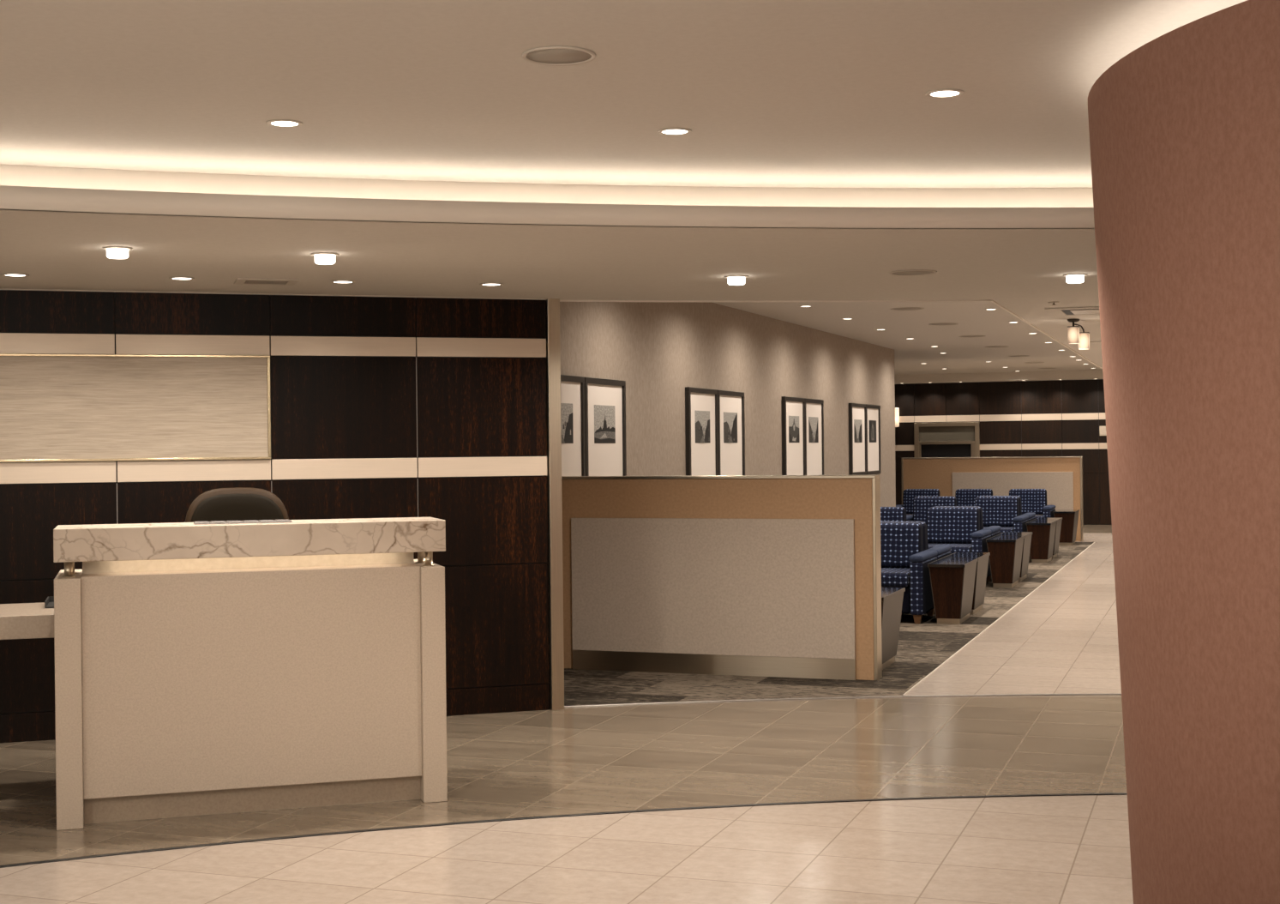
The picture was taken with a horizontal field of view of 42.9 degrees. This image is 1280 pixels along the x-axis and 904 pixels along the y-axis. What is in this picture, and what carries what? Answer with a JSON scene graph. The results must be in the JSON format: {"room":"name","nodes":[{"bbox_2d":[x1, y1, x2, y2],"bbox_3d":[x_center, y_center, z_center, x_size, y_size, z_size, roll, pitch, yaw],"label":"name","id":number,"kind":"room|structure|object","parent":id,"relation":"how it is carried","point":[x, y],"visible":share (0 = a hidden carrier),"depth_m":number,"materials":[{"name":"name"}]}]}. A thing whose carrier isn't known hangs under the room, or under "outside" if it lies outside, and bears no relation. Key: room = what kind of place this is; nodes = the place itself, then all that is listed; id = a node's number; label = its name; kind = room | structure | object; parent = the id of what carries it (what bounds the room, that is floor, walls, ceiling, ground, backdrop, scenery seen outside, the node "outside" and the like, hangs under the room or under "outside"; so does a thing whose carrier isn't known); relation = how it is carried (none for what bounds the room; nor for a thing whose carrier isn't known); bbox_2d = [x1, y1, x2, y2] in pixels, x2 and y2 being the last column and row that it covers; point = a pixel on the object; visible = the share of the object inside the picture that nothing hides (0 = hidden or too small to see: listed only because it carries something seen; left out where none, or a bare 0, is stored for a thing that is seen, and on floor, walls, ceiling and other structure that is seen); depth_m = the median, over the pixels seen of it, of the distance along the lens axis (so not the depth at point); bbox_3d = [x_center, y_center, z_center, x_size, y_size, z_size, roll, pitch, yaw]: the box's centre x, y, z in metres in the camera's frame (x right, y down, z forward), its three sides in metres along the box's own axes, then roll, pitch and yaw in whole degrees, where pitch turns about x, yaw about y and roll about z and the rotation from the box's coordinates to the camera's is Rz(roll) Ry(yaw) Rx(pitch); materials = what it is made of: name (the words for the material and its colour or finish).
{"room":"lobby","nodes":[
{"label":"lobby","id":0,"kind":"room"},
{"bbox_2d":[0,289,549,742],"bbox_3d":[-3.189,0.331,8.565,5.545,2.360,0.136,-1,0,-18],"label":"wall","id":1,"kind":"structure","parent":0,"point":[381,406],"depth_m":9.02,"materials":[{"name":"black wood"}]},
{"bbox_2d":[0,353,270,462],"bbox_3d":[-3.728,-0.223,8.321,3.602,0.564,0.039,-1,0,-18],"label":"wall panel","id":2,"kind":"object","parent":1,"relation":"attached to","point":[54,407],"visible":1,"depth_m":8.64,"materials":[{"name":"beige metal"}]},
{"bbox_2d":[0,288,546,300],"bbox_3d":[-3.180,-0.846,8.504,5.550,0.006,0.028,-1,0,-18],"label":"trim","id":3,"kind":"structure","parent":1,"relation":"attached to","point":[0,288],"depth_m":8.86,"materials":[{"name":"beige paint"}]},
{"bbox_2d":[545,298,564,709],"bbox_3d":[-0.505,0.300,9.409,0.072,2.358,0.160,-1,0,-18],"label":"trim","id":4,"kind":"structure","parent":1,"relation":"attached to","point":[552,305],"depth_m":9.33,"materials":[{"name":"metal"}]},
{"bbox_2d":[0,164,1093,207],"bbox_3d":[0.732,-1.059,4.279,22.364,0.280,5.962,-1,0,-8],"label":"cove","id":5,"kind":"object","parent":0,"point":[12,175],"depth_m":7.07,"materials":[{"name":"beige paint"}]},
{"bbox_2d":[0,208,1102,367],"bbox_3d":[4.918,-0.965,12.771,20.380,0.040,34.528,-1,0,20],"label":"ceiling","id":6,"kind":"structure","parent":0,"point":[1023,270],"depth_m":7.44,"materials":[{"name":"paint"}]},
{"bbox_2d":[1,273,29,276],"bbox_3d":[-2.987,-0.846,7.790,0.126,0.004,0.126,-1,0,20],"label":"recessed light","id":7,"kind":"object","parent":6,"relation":"in","point":[3,274],"visible":1,"depth_m":7.78,"materials":[{"name":"beige paint"}]},
{"bbox_2d":[102,246,132,258],"bbox_3d":[-2.189,-0.833,6.823,0.122,0.041,0.122,-1,0,20],"label":"recessed light","id":8,"kind":"object","parent":6,"relation":"in","point":[113,252],"visible":1,"depth_m":6.79,"materials":[{"name":"white glass"}]},
{"bbox_2d":[168,276,194,280],"bbox_3d":[-2.257,-0.854,8.021,0.126,0.004,0.126,-1,0,20],"label":"recessed light","id":9,"kind":"object","parent":6,"relation":"in","point":[170,278],"visible":1,"depth_m":8.01,"materials":[{"name":"beige paint"}]},
{"bbox_2d":[234,277,299,285],"bbox_3d":[-1.884,-0.857,8.207,0.300,0.007,0.250,-1,0,-18],"label":"ceiling vent","id":10,"kind":"object","parent":6,"relation":"in","point":[239,280],"visible":1,"depth_m":8.18,"materials":[{"name":"white metal"}]},
{"bbox_2d":[311,252,339,264],"bbox_3d":[-1.374,-0.842,7.106,0.122,0.041,0.122,-1,0,20],"label":"recessed light","id":11,"kind":"object","parent":6,"relation":"in","point":[320,257],"visible":1,"depth_m":7.07,"materials":[{"name":"white glass"}]},
{"bbox_2d":[330,280,355,283],"bbox_3d":[-1.507,-0.863,8.264,0.126,0.004,0.126,-1,0,20],"label":"recessed light","id":12,"kind":"object","parent":6,"relation":"in","point":[332,281],"visible":1,"depth_m":8.25,"materials":[{"name":"beige paint"}]},
{"bbox_2d":[479,282,503,285],"bbox_3d":[-0.773,-0.871,8.470,0.126,0.004,0.126,-1,0,20],"label":"recessed light","id":13,"kind":"object","parent":6,"relation":"in","point":[481,284],"visible":1,"depth_m":8.46,"materials":[{"name":"beige paint"}]},
{"bbox_2d":[0,185,1094,228],"bbox_3d":[0.997,-0.921,3.658,21.482,0.082,5.605,-1,0,-7],"label":"trim","id":14,"kind":"structure","parent":6,"relation":"attached to","point":[28,198],"depth_m":6.23,"materials":[{"name":"beige paint"}]},
{"bbox_2d":[724,275,748,285],"bbox_3d":[0.486,-0.865,8.215,0.122,0.041,0.122,-1,0,20],"label":"recessed light","id":15,"kind":"object","parent":6,"relation":"in","point":[732,279],"visible":1,"depth_m":8.18,"materials":[{"name":"beige paint"}]},
{"bbox_2d":[889,269,937,275],"bbox_3d":[1.358,-0.891,8.100,0.236,0.006,0.236,-1,0,20],"label":"ceiling speaker","id":16,"kind":"object","parent":6,"relation":"attached to","point":[910,272],"visible":1,"depth_m":8.09,"materials":[{"name":"beige paint"}]},
{"bbox_2d":[892,270,934,274],"bbox_3d":[1.358,-0.893,8.100,0.207,0.002,0.207,-1,0,20],"label":"grille","id":17,"kind":"object","parent":16,"relation":"attached to","point":[893,272],"depth_m":8.10,"materials":[{"name":"beige metal"}]},
{"bbox_2d":[1044,306,1099,316],"bbox_3d":[2.983,-0.913,10.556,0.644,0.009,0.644,-1,0,20],"label":"ceiling cassette","id":18,"kind":"structure","parent":6,"relation":"attached to","point":[1072,311],"depth_m":10.54,"materials":[{"name":"paint"}]},
{"bbox_2d":[1063,273,1087,283],"bbox_3d":[2.218,-0.883,8.305,0.122,0.041,0.122,-1,0,20],"label":"recessed light","id":19,"kind":"object","parent":6,"relation":"in","point":[1071,278],"visible":1,"depth_m":8.27,"materials":[{"name":"beige paint"}]},
{"bbox_2d":[1067,318,1089,349],"bbox_3d":[3.052,-0.818,11.332,0.104,0.205,0.234,0,0,44],"label":"pendant light","id":20,"kind":"object","parent":6,"relation":"hanging from","point":[1074,336],"visible":1,"depth_m":11.28,"materials":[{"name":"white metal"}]},
{"bbox_2d":[1089,341,1101,346],"bbox_3d":[4.213,-0.935,13.982,0.644,0.009,0.644,-1,0,20],"label":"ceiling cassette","id":21,"kind":"structure","parent":6,"relation":"attached to","point":[1094,343],"depth_m":13.96,"materials":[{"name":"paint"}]},
{"bbox_2d":[0,524,1133,903],"bbox_3d":[3.281,1.486,11.155,23.333,0.102,39.200,-1,0,20],"label":"floor","id":22,"kind":"structure","parent":0,"point":[1062,637],"depth_m":6.67,"materials":[{"name":"beige tile"}]},
{"bbox_2d":[0,601,54,639],"bbox_3d":[-3.441,1.112,7.047,2.000,0.808,0.620,-1,0,-17],"label":"countertop","id":23,"kind":"structure","parent":22,"relation":"on","point":[21,620],"depth_m":6.99,"materials":[{"name":"stone"}]},
{"bbox_2d":[44,595,54,607],"bbox_3d":[-2.616,0.682,7.426,0.170,0.030,0.260,-1,0,-17],"label":"tray","id":24,"kind":"object","parent":23,"relation":"on","point":[49,603],"visible":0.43,"depth_m":7.40,"materials":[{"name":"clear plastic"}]},
{"bbox_2d":[185,486,288,522],"bbox_3d":[-1.867,0.834,7.621,0.602,1.328,0.578,-1,0,-17],"label":"chair","id":25,"kind":"object","parent":22,"relation":"on","point":[236,503],"visible":0.09,"depth_m":7.77,"materials":[{"name":"brown leather"}]},
{"bbox_2d":[53,516,447,829],"bbox_3d":[-1.655,0.894,6.973,1.575,1.208,0.550,-1,0,-17],"label":"reception desk","id":26,"kind":"object","parent":22,"relation":"on","point":[201,669],"depth_m":6.74,"materials":[{"name":"stone"}]},
{"bbox_2d":[0,792,1127,867],"bbox_3d":[0.362,1.482,4.890,16.029,0.006,3.750,-1,0,-12],"label":"trim","id":27,"kind":"structure","parent":22,"relation":"in","point":[1107,793],"depth_m":6.61,"materials":[{"name":"black paint"}]},
{"bbox_2d":[564,693,1121,707],"bbox_3d":[1.920,1.456,8.230,16.624,0.010,2.954,-1,0,-1],"label":"trim","id":28,"kind":"structure","parent":22,"relation":"on","point":[1002,694],"depth_m":9.66,"materials":[{"name":"grey metal"}]},
{"bbox_2d":[901,456,1083,540],"bbox_3d":[5.482,0.728,25.446,2.775,1.298,0.174,-1,0,20],"label":"partition wall","id":29,"kind":"structure","parent":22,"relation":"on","point":[1061,477],"depth_m":25.30,"materials":[{"name":"brown wood"}]},
{"bbox_2d":[903,541,1094,695],"bbox_3d":[4.227,1.409,17.187,0.007,0.008,15.800,-1,0,20],"label":"trim","id":30,"kind":"structure","parent":22,"relation":"on","point":[952,655],"depth_m":12.83,"materials":[{"name":"beige paint"}]},
{"bbox_2d":[0,0,1247,188],"bbox_3d":[0.838,-1.185,0.471,19.743,0.050,15.464,-1,0,20],"label":"ceiling","id":31,"kind":"structure","parent":0,"point":[770,93],"depth_m":5.18,"materials":[{"name":"paint"}]},
{"bbox_2d":[265,119,302,127],"bbox_3d":[-1.243,-1.149,5.698,0.126,0.004,0.126,-1,0,20],"label":"recessed light","id":32,"kind":"object","parent":31,"relation":"in","point":[277,123],"visible":1,"depth_m":5.69,"materials":[{"name":"white glass"}]},
{"bbox_2d":[521,46,595,66],"bbox_3d":[-0.237,-1.156,4.760,0.218,0.006,0.218,-1,0,20],"label":"ceiling speaker","id":33,"kind":"object","parent":31,"relation":"attached to","point":[554,56],"visible":1,"depth_m":4.75,"materials":[{"name":"beige paint"}]},
{"bbox_2d":[526,48,591,63],"bbox_3d":[-0.237,-1.158,4.760,0.191,0.002,0.191,-1,0,20],"label":"grille","id":34,"kind":"object","parent":33,"relation":"attached to","point":[534,56],"depth_m":4.76,"materials":[{"name":"beige metal"}]},
{"bbox_2d":[657,127,691,135],"bbox_3d":[0.126,-1.164,5.919,0.126,0.004,0.126,-1,0,20],"label":"recessed light","id":35,"kind":"object","parent":31,"relation":"in","point":[669,131],"visible":1,"depth_m":5.92,"materials":[{"name":"white glass"}]},
{"bbox_2d":[925,88,964,97],"bbox_3d":[0.996,-1.171,5.325,0.126,0.004,0.126,-1,0,20],"label":"recessed light","id":36,"kind":"object","parent":31,"relation":"in","point":[946,93],"visible":1,"depth_m":5.32,"materials":[{"name":"white glass"}]},
{"bbox_2d":[559,301,895,506],"bbox_3d":[-0.556,0.052,16.812,3.866,2.820,13.500,-1,0,20],"label":"wall","id":37,"kind":"structure","parent":0,"point":[659,349],"depth_m":15.22,"materials":[{"name":"paint"}]},
{"bbox_2d":[560,374,585,475],"bbox_3d":[-0.559,-0.099,11.530,0.039,0.894,0.820,-1,0,20],"label":"framed print","id":38,"kind":"object","parent":37,"relation":"attached to","point":[573,410],"visible":0.28,"depth_m":11.73,"materials":[{"name":"black"}]},
{"bbox_2d":[584,377,626,475],"bbox_3d":[-0.268,-0.104,12.309,0.039,0.894,0.820,-1,0,20],"label":"framed print","id":39,"kind":"object","parent":37,"relation":"attached to","point":[604,399],"visible":0.62,"depth_m":12.32,"materials":[{"name":"black"}]},
{"bbox_2d":[594,404,615,443],"bbox_3d":[-0.265,-0.209,12.308,0.003,0.286,0.430,-1,0,20],"label":"print","id":40,"kind":"object","parent":39,"relation":"attached to","point":[604,421],"depth_m":12.30},
{"bbox_2d":[685,386,718,475],"bbox_3d":[0.556,-0.118,14.513,0.038,0.894,0.820,-1,0,21],"label":"framed print","id":41,"kind":"object","parent":37,"relation":"attached to","point":[701,405],"visible":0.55,"depth_m":14.48,"materials":[{"name":"black"}]},
{"bbox_2d":[694,410,710,443],"bbox_3d":[0.560,-0.223,14.511,0.005,0.286,0.430,-1,0,20],"label":"print","id":42,"kind":"object","parent":41,"relation":"attached to","point":[702,418],"depth_m":14.51},
{"bbox_2d":[717,390,745,474],"bbox_3d":[0.847,-0.123,15.293,0.038,0.894,0.820,-1,0,21],"label":"framed print","id":43,"kind":"object","parent":37,"relation":"attached to","point":[731,420],"visible":0.64,"depth_m":15.32,"materials":[{"name":"black"}]},
{"bbox_2d":[723,411,737,442],"bbox_3d":[0.852,-0.228,15.290,0.005,0.286,0.430,-1,0,20],"label":"print","id":44,"kind":"object","parent":43,"relation":"attached to","point":[730,417],"depth_m":15.28},
{"bbox_2d":[781,396,805,474],"bbox_3d":[1.647,-0.137,17.431,0.038,0.894,0.820,-1,0,21],"label":"framed print","id":45,"kind":"object","parent":37,"relation":"attached to","point":[793,408],"visible":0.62,"depth_m":17.40,"materials":[{"name":"black"}]},
{"bbox_2d":[788,415,799,442],"bbox_3d":[1.650,-0.242,17.429,0.001,0.286,0.430,-1,0,21],"label":"print","id":46,"kind":"object","parent":45,"relation":"attached to","point":[794,436],"depth_m":17.43},
{"bbox_2d":[805,397,823,474],"bbox_3d":[1.938,-0.142,18.210,0.038,0.894,0.820,-1,0,21],"label":"framed print","id":47,"kind":"object","parent":37,"relation":"attached to","point":[814,408],"visible":0.73,"depth_m":18.25,"materials":[{"name":"black"}]},
{"bbox_2d":[808,416,818,442],"bbox_3d":[1.943,-0.247,18.208,0.005,0.286,0.430,-1,0,21],"label":"print","id":48,"kind":"object","parent":47,"relation":"attached to","point":[813,421],"depth_m":18.19},
{"bbox_2d":[559,299,1102,369],"bbox_3d":[2.869,-0.941,15.664,5.556,0.039,30.056,0,0,35],"label":"trim","id":49,"kind":"structure","parent":37,"relation":"attached to","point":[950,300],"depth_m":9.65,"materials":[{"name":"beige paint"}]},
{"bbox_2d":[848,402,866,474],"bbox_3d":[2.715,-0.156,20.288,0.038,0.894,0.820,-1,0,21],"label":"framed print","id":50,"kind":"object","parent":37,"relation":"attached to","point":[857,412],"visible":0.96,"depth_m":20.26,"materials":[{"name":"black"}]},
{"bbox_2d":[853,419,862,442],"bbox_3d":[2.720,-0.261,20.285,0.005,0.286,0.430,-1,0,20],"label":"print","id":51,"kind":"object","parent":50,"relation":"attached to","point":[857,423],"depth_m":20.28},
{"bbox_2d":[866,403,881,474],"bbox_3d":[3.006,-0.161,21.067,0.038,0.894,0.820,-1,0,21],"label":"framed print","id":52,"kind":"object","parent":37,"relation":"attached to","point":[873,411],"visible":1,"depth_m":21.10,"materials":[{"name":"black"}]},
{"bbox_2d":[868,420,876,442],"bbox_3d":[3.009,-0.266,21.065,0.001,0.286,0.430,-1,0,21],"label":"print","id":53,"kind":"object","parent":52,"relation":"attached to","point":[872,423],"depth_m":21.05},
{"bbox_2d":[564,541,1093,705],"bbox_3d":[0.264,1.455,15.593,6.394,0.008,21.463,-1,0,20],"label":"floor","id":54,"kind":"structure","parent":0,"point":[922,646],"depth_m":10.53,"materials":[{"name":"grey carpet"}]},
{"bbox_2d":[561,474,882,679],"bbox_3d":[0.434,0.810,10.800,2.314,1.304,0.174,-1,0,20],"label":"partition wall","id":55,"kind":"structure","parent":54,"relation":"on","point":[758,575],"depth_m":10.67,"materials":[{"name":"beige fabric"}]},
{"bbox_2d":[881,587,905,669],"bbox_3d":[1.572,1.198,11.008,0.307,0.503,0.760,-1,0,20],"label":"side table","id":56,"kind":"object","parent":54,"relation":"on","point":[892,597],"visible":0.44,"depth_m":10.97,"materials":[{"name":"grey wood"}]},
{"bbox_2d":[880,506,906,521],"bbox_3d":[2.558,1.014,17.686,0.796,0.815,0.771,-1,0,20],"label":"armchair","id":57,"kind":"object","parent":54,"relation":"on","point":[887,513],"visible":0.03,"depth_m":17.81,"materials":[{"name":"blue fabric"}]},
{"bbox_2d":[880,522,937,623],"bbox_3d":[2.111,1.028,14.045,0.796,0.815,0.771,-1,0,20],"label":"armchair","id":58,"kind":"object","parent":54,"relation":"on","point":[901,543],"visible":0.48,"depth_m":13.92,"materials":[{"name":"blue fabric"}]},
{"bbox_2d":[880,567,909,587],"bbox_3d":[2.081,1.073,13.960,0.536,0.123,0.585,-1,0,20],"label":"seat cushion","id":59,"kind":"object","parent":58,"relation":"on","point":[891,577],"depth_m":13.65,"materials":[{"name":"blue fabric"}]},
{"bbox_2d":[880,520,951,613],"bbox_3d":[2.374,1.024,14.784,0.796,0.815,0.771,-1,0,20],"label":"armchair","id":60,"kind":"object","parent":54,"relation":"on","point":[943,550],"visible":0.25,"depth_m":14.46,"materials":[{"name":"blue fabric"}]},
{"bbox_2d":[895,488,940,514],"bbox_3d":[4.241,0.978,24.793,0.796,0.815,0.771,-1,0,20],"label":"armchair","id":61,"kind":"object","parent":54,"relation":"on","point":[909,495],"visible":0.14,"depth_m":24.98,"materials":[{"name":"blue fabric"}]},
{"bbox_2d":[906,496,956,523],"bbox_3d":[3.790,0.992,21.143,0.796,0.815,0.771,-1,0,20],"label":"armchair","id":62,"kind":"object","parent":54,"relation":"on","point":[922,504],"visible":0.18,"depth_m":21.33,"materials":[{"name":"blue fabric"}]},
{"bbox_2d":[927,558,978,624],"bbox_3d":[2.665,1.179,13.846,0.307,0.503,0.760,-1,0,20],"label":"side table","id":63,"kind":"object","parent":54,"relation":"on","point":[952,579],"visible":1,"depth_m":13.55,"materials":[{"name":"brown wood"}]},
{"bbox_2d":[926,506,991,582],"bbox_3d":[3.312,1.007,17.417,0.796,0.815,0.771,-1,0,20],"label":"armchair","id":64,"kind":"object","parent":54,"relation":"on","point":[944,524],"visible":0.42,"depth_m":17.54,"materials":[{"name":"blue fabric"}]},
{"bbox_2d":[928,543,971,553],"bbox_3d":[3.282,1.051,17.333,0.536,0.123,0.585,-1,0,20],"label":"seat cushion","id":65,"kind":"object","parent":64,"relation":"on","point":[955,547],"depth_m":17.04,"materials":[{"name":"blue fabric"}]},
{"bbox_2d":[929,505,1001,581],"bbox_3d":[3.575,1.002,18.157,0.796,0.815,0.771,-1,0,20],"label":"armchair","id":66,"kind":"object","parent":54,"relation":"on","point":[995,529],"visible":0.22,"depth_m":17.85,"materials":[{"name":"blue fabric"}]},
{"bbox_2d":[934,542,971,543],"bbox_3d":[3.606,1.046,18.242,0.536,0.123,0.585,-1,0,20],"label":"seat cushion","id":67,"kind":"object","parent":66,"relation":"on","point":[934,543],"depth_m":17.99,"materials":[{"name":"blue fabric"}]},
{"bbox_2d":[943,552,990,614],"bbox_3d":[2.929,1.174,14.585,0.307,0.503,0.760,-1,0,20],"label":"side table","id":68,"kind":"object","parent":54,"relation":"on","point":[982,564],"visible":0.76,"depth_m":14.49,"materials":[{"name":"brown wood"}]},
{"bbox_2d":[955,488,992,505],"bbox_3d":[4.995,0.971,24.525,0.796,0.815,0.771,-1,0,20],"label":"armchair","id":69,"kind":"object","parent":54,"relation":"on","point":[964,496],"visible":0.09,"depth_m":24.70,"materials":[{"name":"blue fabric"}]},
{"bbox_2d":[974,496,1029,533],"bbox_3d":[4.543,0.985,20.875,0.796,0.815,0.771,-1,0,20],"label":"armchair","id":70,"kind":"object","parent":54,"relation":"on","point":[1003,512],"visible":0.35,"depth_m":20.99,"materials":[{"name":"blue fabric"}]},
{"bbox_2d":[983,526,1013,533],"bbox_3d":[4.514,1.030,20.790,0.536,0.123,0.585,-1,0,20],"label":"seat cushion","id":71,"kind":"object","parent":70,"relation":"on","point":[1003,529],"depth_m":20.53,"materials":[{"name":"blue fabric"}]},
{"bbox_2d":[985,535,1024,587],"bbox_3d":[3.866,1.158,17.218,0.307,0.503,0.760,-1,0,20],"label":"side table","id":72,"kind":"object","parent":54,"relation":"on","point":[1005,557],"visible":1,"depth_m":16.92,"materials":[{"name":"brown wood"}]},
{"bbox_2d":[979,495,1035,555],"bbox_3d":[4.807,0.980,21.614,0.796,0.815,0.771,-1,0,20],"label":"armchair","id":73,"kind":"object","parent":54,"relation":"on","point":[1031,515],"visible":0.19,"depth_m":21.30,"materials":[{"name":"blue fabric"}]},
{"bbox_2d":[995,531,1032,581],"bbox_3d":[4.130,1.153,17.958,0.307,0.503,0.760,-1,0,20],"label":"side table","id":74,"kind":"object","parent":54,"relation":"on","point":[1026,545],"visible":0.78,"depth_m":17.87,"materials":[{"name":"brown wood"}]},
{"bbox_2d":[1009,488,1055,518],"bbox_3d":[5.748,0.964,24.256,0.796,0.815,0.771,-1,0,20],"label":"armchair","id":75,"kind":"object","parent":54,"relation":"on","point":[1032,500],"visible":0.34,"depth_m":24.37,"materials":[{"name":"blue fabric"}]},
{"bbox_2d":[1025,520,1057,562],"bbox_3d":[5.098,1.136,20.675,0.307,0.503,0.760,-1,0,20],"label":"side table","id":76,"kind":"object","parent":54,"relation":"on","point":[1043,531],"visible":0.99,"depth_m":20.37,"materials":[{"name":"brown wood"}]},
{"bbox_2d":[1032,517,1062,558],"bbox_3d":[5.362,1.131,21.415,0.307,0.503,0.760,-1,0,20],"label":"side table","id":77,"kind":"object","parent":54,"relation":"on","point":[1058,526],"visible":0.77,"depth_m":21.31,"materials":[{"name":"brown wood"}]},
{"bbox_2d":[1053,509,1079,545],"bbox_3d":[6.303,1.114,24.057,0.307,0.503,0.760,-1,0,20],"label":"side table","id":78,"kind":"object","parent":54,"relation":"on","point":[1070,517],"visible":0.94,"depth_m":23.75,"materials":[{"name":"brown wood"}]},
{"bbox_2d":[711,300,1101,374],"bbox_3d":[2.149,-1.420,20.192,6.920,0.050,22.700,-1,0,20],"label":"ceiling","id":79,"kind":"structure","parent":0,"point":[918,355],"depth_m":19.29,"materials":[{"name":"paint"}]},
{"bbox_2d":[890,306,924,310],"bbox_3d":[2.590,-1.384,15.769,0.320,0.006,0.320,-1,0,20],"label":"ceiling speaker","id":80,"kind":"object","parent":79,"relation":"attached to","point":[903,308],"visible":1,"depth_m":15.78,"materials":[{"name":"beige paint"}]},
{"bbox_2d":[893,307,920,310],"bbox_3d":[2.590,-1.386,15.769,0.281,0.002,0.281,-1,0,20],"label":"grille","id":81,"kind":"object","parent":80,"relation":"attached to","point":[894,309],"depth_m":15.80,"materials":[{"name":"beige metal"}]},
{"bbox_2d":[929,322,958,325],"bbox_3d":[3.320,-1.397,17.818,0.320,0.006,0.320,-1,0,20],"label":"ceiling speaker","id":82,"kind":"object","parent":79,"relation":"attached to","point":[943,323],"visible":1,"depth_m":17.80,"materials":[{"name":"beige paint"}]},
{"bbox_2d":[931,323,955,324],"bbox_3d":[3.320,-1.399,17.818,0.281,0.002,0.281,-1,0,20],"label":"grille","id":83,"kind":"object","parent":82,"relation":"attached to","point":[931,323],"depth_m":17.82,"materials":[{"name":"beige"}]},
{"bbox_2d":[959,335,985,337],"bbox_3d":[4.056,-1.410,19.884,0.320,0.006,0.320,-1,0,20],"label":"ceiling speaker","id":84,"kind":"object","parent":79,"relation":"attached to","point":[964,336],"visible":1,"depth_m":19.91,"materials":[{"name":"beige paint"}]},
{"bbox_2d":[985,345,1008,347],"bbox_3d":[4.833,-1.424,22.066,0.320,0.006,0.320,-1,0,20],"label":"ceiling speaker","id":85,"kind":"object","parent":79,"relation":"attached to","point":[993,345],"visible":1,"depth_m":22.07,"materials":[{"name":"beige paint"}]},
{"bbox_2d":[1008,354,1028,356],"bbox_3d":[5.690,-1.439,24.470,0.320,0.006,0.320,-1,0,20],"label":"ceiling speaker","id":86,"kind":"object","parent":79,"relation":"attached to","point":[1015,355],"visible":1,"depth_m":24.51,"materials":[{"name":"beige paint"}]},
{"bbox_2d":[1024,361,1044,363],"bbox_3d":[6.412,-1.452,26.499,0.320,0.006,0.320,-1,0,20],"label":"ceiling speaker","id":87,"kind":"object","parent":79,"relation":"attached to","point":[1027,362],"visible":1,"depth_m":26.40,"materials":[{"name":"beige paint"}]},
{"bbox_2d":[894,369,1103,384],"bbox_3d":[5.914,-1.383,30.464,6.718,0.154,0.480,-1,0,20],"label":"ceiling","id":88,"kind":"structure","parent":0,"point":[1088,374],"depth_m":29.98,"materials":[{"name":"paint"}]},
{"bbox_2d":[894,378,1111,524],"bbox_3d":[7.245,-0.064,30.319,9.300,2.820,0.156,-1,0,20],"label":"wall","id":89,"kind":"structure","parent":0,"point":[1055,417],"depth_m":30.26,"materials":[{"name":"black wood"}]},
{"bbox_2d":[895,407,899,426],"bbox_3d":[4.884,-0.661,31.007,0.100,0.370,0.133,-1,0,20],"label":"wall sconce","id":90,"kind":"object","parent":89,"relation":"attached to","point":[897,409],"visible":0.84,"depth_m":30.95,"materials":[{"name":"glass"}]},
{"bbox_2d":[913,421,979,457],"bbox_3d":[5.797,0.402,30.741,1.220,1.915,0.061,-1,0,20],"label":"doorway","id":91,"kind":"structure","parent":89,"relation":"in","point":[963,438],"depth_m":30.74,"materials":[{"name":"wood"}]},
{"bbox_2d":[1099,426,1106,435],"bbox_3d":[8.552,-0.387,29.762,0.300,0.180,0.022,-1,0,20],"label":"wall plate","id":92,"kind":"object","parent":89,"relation":"attached to","point":[1102,429],"visible":0.48,"depth_m":29.79,"materials":[{"name":"beige"}]},
{"bbox_2d":[1087,0,1279,903],"bbox_3d":[3.066,0.181,4.550,3.478,2.550,3.478,-1,0,20],"label":"column","id":93,"kind":"structure","parent":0,"point":[1184,128],"depth_m":4.17,"materials":[{"name":"paint"}]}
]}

